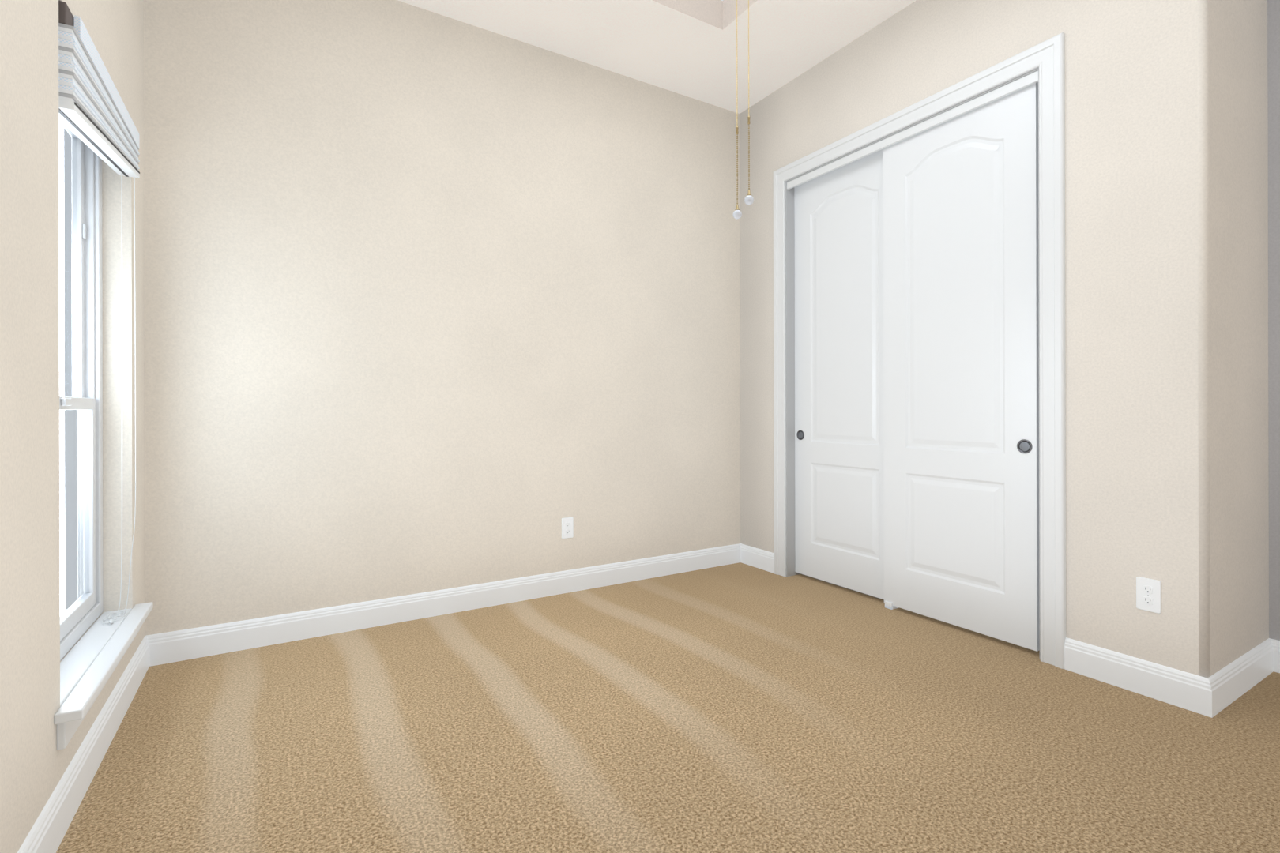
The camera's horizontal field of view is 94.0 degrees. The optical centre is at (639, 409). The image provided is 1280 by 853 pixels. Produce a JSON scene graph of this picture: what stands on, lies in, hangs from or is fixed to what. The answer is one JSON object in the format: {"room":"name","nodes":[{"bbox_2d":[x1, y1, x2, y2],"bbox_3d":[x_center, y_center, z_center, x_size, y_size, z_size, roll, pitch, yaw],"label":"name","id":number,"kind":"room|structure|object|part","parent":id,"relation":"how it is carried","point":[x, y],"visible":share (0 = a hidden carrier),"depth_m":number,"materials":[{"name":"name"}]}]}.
{"room":"empty bedroom","nodes":[
{"label":"empty bedroom","id":0,"kind":"room"},
{"bbox_2d":[0,0,145,852],"bbox_3d":[-1.090,-0.627,0.783,0.140,3.300,3.648,0,0,-31],"label":"wall","id":1,"kind":"structure","parent":0,"point":[34,763],"depth_m":1.36,"materials":[{"name":"beige paint"}]},
{"bbox_2d":[58,119,103,661],"bbox_3d":[-1.725,-0.141,1.756,0.066,1.730,0.843,0,0,-31],"label":"window unit","id":2,"kind":"structure","parent":1,"relation":"in","point":[81,615],"depth_m":2.05,"materials":[{"name":"white plastic"}]},
{"bbox_3d":[-1.731,-0.146,1.753,0.032,1.550,0.659,0,0,-31],"label":"glass","id":3,"kind":"part","parent":2,"relation":"part of","materials":[{"name":"clear glass"}]},
{"bbox_3d":[-1.712,0.321,1.764,0.038,0.717,0.729,0,0,-31],"label":"sash","id":4,"kind":"part","parent":2,"relation":"part of","materials":[{"name":"white plastic"}]},
{"bbox_2d":[58,0,139,624],"bbox_3d":[-1.649,-0.142,1.810,0.083,1.726,0.819,0,0,-31],"label":"window blind","id":5,"kind":"object","parent":2,"relation":"attached to","point":[94,116],"visible":0.92,"depth_m":1.68,"materials":[{"name":"grey plastic"}]},
{"bbox_3d":[-1.641,-0.802,1.816,0.060,0.126,0.819,0,0,-31],"label":"rail","id":6,"kind":"part","parent":5,"relation":"part of","materials":[{"name":"white plastic"}]},
{"bbox_3d":[-1.823,-0.061,2.057,0.039,1.565,0.126,0,0,-31],"label":"cord","id":7,"kind":"part","parent":5,"relation":"part of","materials":[{"name":"white plastic"}]},
{"bbox_3d":[-1.820,-0.061,2.083,0.073,1.565,0.145,0,0,-31],"label":"cord","id":8,"kind":"part","parent":5,"relation":"part of","materials":[{"name":"white plastic"}]},
{"bbox_2d":[17,634,153,852],"bbox_3d":[-1.057,0.962,0.883,0.015,0.121,3.508,0,0,-31],"label":"baseboard","id":9,"kind":"structure","parent":1,"relation":"attached to","point":[47,833],"depth_m":1.60,"materials":[{"name":"white paint"}]},
{"bbox_2d":[56,628,139,750],"bbox_3d":[-1.623,0.784,1.817,0.016,0.070,0.903,0,0,-31],"label":"trim","id":10,"kind":"structure","parent":1,"relation":"attached to","point":[65,732],"depth_m":1.45,"materials":[{"name":"white paint"}]},
{"bbox_2d":[53,602,153,724],"bbox_3d":[-1.642,0.736,1.806,0.132,0.025,0.943,0,0,-31],"label":"window sill","id":11,"kind":"structure","parent":1,"relation":"attached to","point":[89,661],"depth_m":1.73,"materials":[{"name":"white paint"}]},
{"bbox_2d":[143,0,740,636],"bbox_3d":[-0.344,-0.629,3.451,4.183,3.300,0.140,0,0,-31],"label":"wall","id":12,"kind":"structure","parent":0,"point":[436,302],"depth_m":2.91,"materials":[{"name":"beige paint"}]},
{"bbox_2d":[153,543,741,666],"bbox_3d":[-0.634,0.961,3.183,3.063,0.121,0.015,0,0,-31],"label":"baseboard","id":13,"kind":"structure","parent":12,"relation":"attached to","point":[189,644],"depth_m":2.89,"materials":[{"name":"white paint"}]},
{"bbox_2d":[561,517,573,538],"bbox_3d":[-0.403,0.663,3.327,0.070,0.115,0.007,0,0,-31],"label":"electrical outlet","id":14,"kind":"object","parent":12,"relation":"attached to","point":[567,527],"visible":1,"depth_m":3.32,"materials":[{"name":"white plastic"}]},
{"bbox_2d":[56,562,1279,852],"bbox_3d":[0.542,1.044,1.853,4.035,0.050,3.788,0,0,-31],"label":"floor","id":15,"kind":"structure","parent":0,"point":[737,708],"depth_m":1.82,"materials":[{"name":"beige carpet"}]},
{"bbox_2d":[884,601,898,609],"bbox_3d":[1.304,1.001,3.064,0.092,0.032,0.040,0,0,-31],"label":"floor guide","id":16,"kind":"object","parent":15,"relation":"on","point":[888,605],"visible":0.64,"depth_m":3.04,"materials":[{"name":"white plastic"}]},
{"bbox_2d":[800,573,884,600],"bbox_3d":[1.355,-0.180,3.081,0.012,2.393,1.403,0,0,-31],"label":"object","id":17,"kind":"structure","parent":0,"point":[842,587],"depth_m":3.40,"materials":[{"name":"grey"}]},
{"bbox_2d":[739,0,1041,553],"bbox_3d":[1.205,-0.633,3.232,0.140,3.300,1.840,0,0,-31],"label":"wall","id":18,"kind":"structure","parent":0,"point":[915,52],"depth_m":3.41,"materials":[{"name":"beige paint"}]},
{"bbox_2d":[741,543,774,573],"bbox_3d":[0.758,0.958,3.827,0.015,0.121,0.301,0,0,-31],"label":"baseboard","id":19,"kind":"structure","parent":18,"relation":"attached to","point":[757,558],"depth_m":3.82,"materials":[{"name":"white paint"}]},
{"bbox_2d":[773,32,1065,669],"bbox_3d":[1.305,-0.228,3.051,0.159,2.489,1.595,0,0,-31],"label":"closet door","id":20,"kind":"structure","parent":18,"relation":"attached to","point":[790,367],"depth_m":2.82,"materials":[{"name":"white paint"}]},
{"bbox_2d":[797,431,803,439],"bbox_3d":[0.972,0.158,3.614,0.002,0.046,0.046,0,0,-31],"label":"door pull","id":21,"kind":"object","parent":20,"relation":"on","point":[800,434],"depth_m":3.61,"materials":[{"name":"silver metal"}]},
{"bbox_3d":[0.972,0.158,3.614,0.004,0.059,0.059,0,0,-31],"label":"handle","id":22,"kind":"part","parent":20,"relation":"part of","materials":[{"name":"silver metal"}]},
{"bbox_2d":[1018,440,1031,452],"bbox_3d":[1.605,0.156,2.490,0.002,0.046,0.046,0,0,-31],"label":"door pull","id":23,"kind":"object","parent":20,"relation":"on","point":[1024,446],"depth_m":2.49,"materials":[{"name":"silver metal"}]},
{"bbox_3d":[1.604,0.156,2.490,0.004,0.059,0.059,0,0,-31],"label":"handle","id":24,"kind":"part","parent":20,"relation":"part of","materials":[{"name":"silver metal"}]},
{"bbox_2d":[1041,0,1268,678],"bbox_3d":[2.035,-0.635,2.367,0.662,3.300,0.500,0,0,-31],"label":"wall","id":25,"kind":"structure","parent":0,"point":[1166,269],"depth_m":2.14,"materials":[{"name":"beige paint"}]},
{"bbox_2d":[1064,637,1215,718],"bbox_3d":[1.771,0.955,2.157,0.015,0.121,0.414,0,0,-31],"label":"baseboard","id":26,"kind":"structure","parent":25,"relation":"attached to","point":[1188,691],"depth_m":2.12,"materials":[{"name":"white paint"}]},
{"bbox_2d":[1136,576,1161,613],"bbox_3d":[1.801,0.659,2.114,0.007,0.115,0.070,0,0,-31],"label":"outlet","id":27,"kind":"object","parent":25,"relation":"attached to","point":[1144,585],"visible":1,"depth_m":2.11,"materials":[{"name":"white plastic"}]},
{"bbox_2d":[1212,638,1278,718],"bbox_3d":[2.151,0.954,2.135,0.642,0.121,0.015,0,0,-31],"label":"baseboard","id":28,"kind":"structure","parent":25,"relation":"attached to","point":[1215,694],"depth_m":2.13,"materials":[{"name":"white paint"}]},
{"bbox_2d":[1267,0,1279,640],"bbox_3d":[2.810,-0.637,1.862,0.140,3.300,1.448,0,0,-31],"label":"wall","id":29,"kind":"structure","parent":0,"point":[1274,191],"depth_m":2.31,"materials":[{"name":"beige paint"}]},
{"bbox_2d":[1278,640,1279,673],"bbox_3d":[2.748,0.953,1.822,0.015,0.121,1.168,0,0,-31],"label":"baseboard","id":30,"kind":"structure","parent":29,"relation":"attached to","point":[1278,641],"depth_m":2.29,"materials":[{"name":"white paint"}]},
{"bbox_3d":[1.484,-0.634,0.293,4.035,3.300,0.140,0,0,-31],"label":"wall","id":31,"kind":"structure","parent":0,"visible":0},
{"bbox_2d":[397,0,916,113],"bbox_3d":[0.535,-2.126,1.853,3.755,0.310,3.508,0,0,-31],"label":"ceiling tray","id":32,"kind":"object","parent":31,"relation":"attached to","point":[687,47],"visible":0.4,"depth_m":3.13,"materials":[{"name":"beige paint"}]},
{"bbox_2d":[733,0,753,219],"bbox_3d":[0.250,-1.324,1.717,1.274,1.594,1.217,0,0,-31],"label":"ceiling fan","id":33,"kind":"object","parent":32,"relation":"hanging from","point":[748,201],"visible":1,"depth_m":1.65,"materials":[{"name":"white metal"}]},
{"bbox_3d":[0.268,-1.186,1.655,0.003,0.812,0.003,0,0,-31],"label":"pull chain","id":34,"kind":"part","parent":33,"relation":"part of","materials":[{"name":"gold metal"}]},
{"bbox_3d":[0.270,-0.666,1.655,0.015,0.236,0.015,0,0,-31],"label":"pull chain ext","id":35,"kind":"part","parent":33,"relation":"part of","materials":[{"name":"gold metal"}]},
{"bbox_3d":[0.301,-1.202,1.658,0.003,0.782,0.003,0,0,-31],"label":"pull chain","id":36,"kind":"part","parent":33,"relation":"part of","materials":[{"name":"gold metal"}]},
{"bbox_3d":[0.303,-0.702,1.658,0.015,0.225,0.015,0,0,-31],"label":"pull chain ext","id":37,"kind":"part","parent":33,"relation":"part of","materials":[{"name":"gold metal"}]},
{"label":"outside","id":38,"kind":"structure","parent":0,"visible":0},
{"bbox_2d":[58,120,64,616],"bbox_3d":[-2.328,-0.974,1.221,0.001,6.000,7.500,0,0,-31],"label":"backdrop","id":39,"kind":"structure","parent":38,"point":[62,452],"depth_m":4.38,"materials":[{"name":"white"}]}
]}

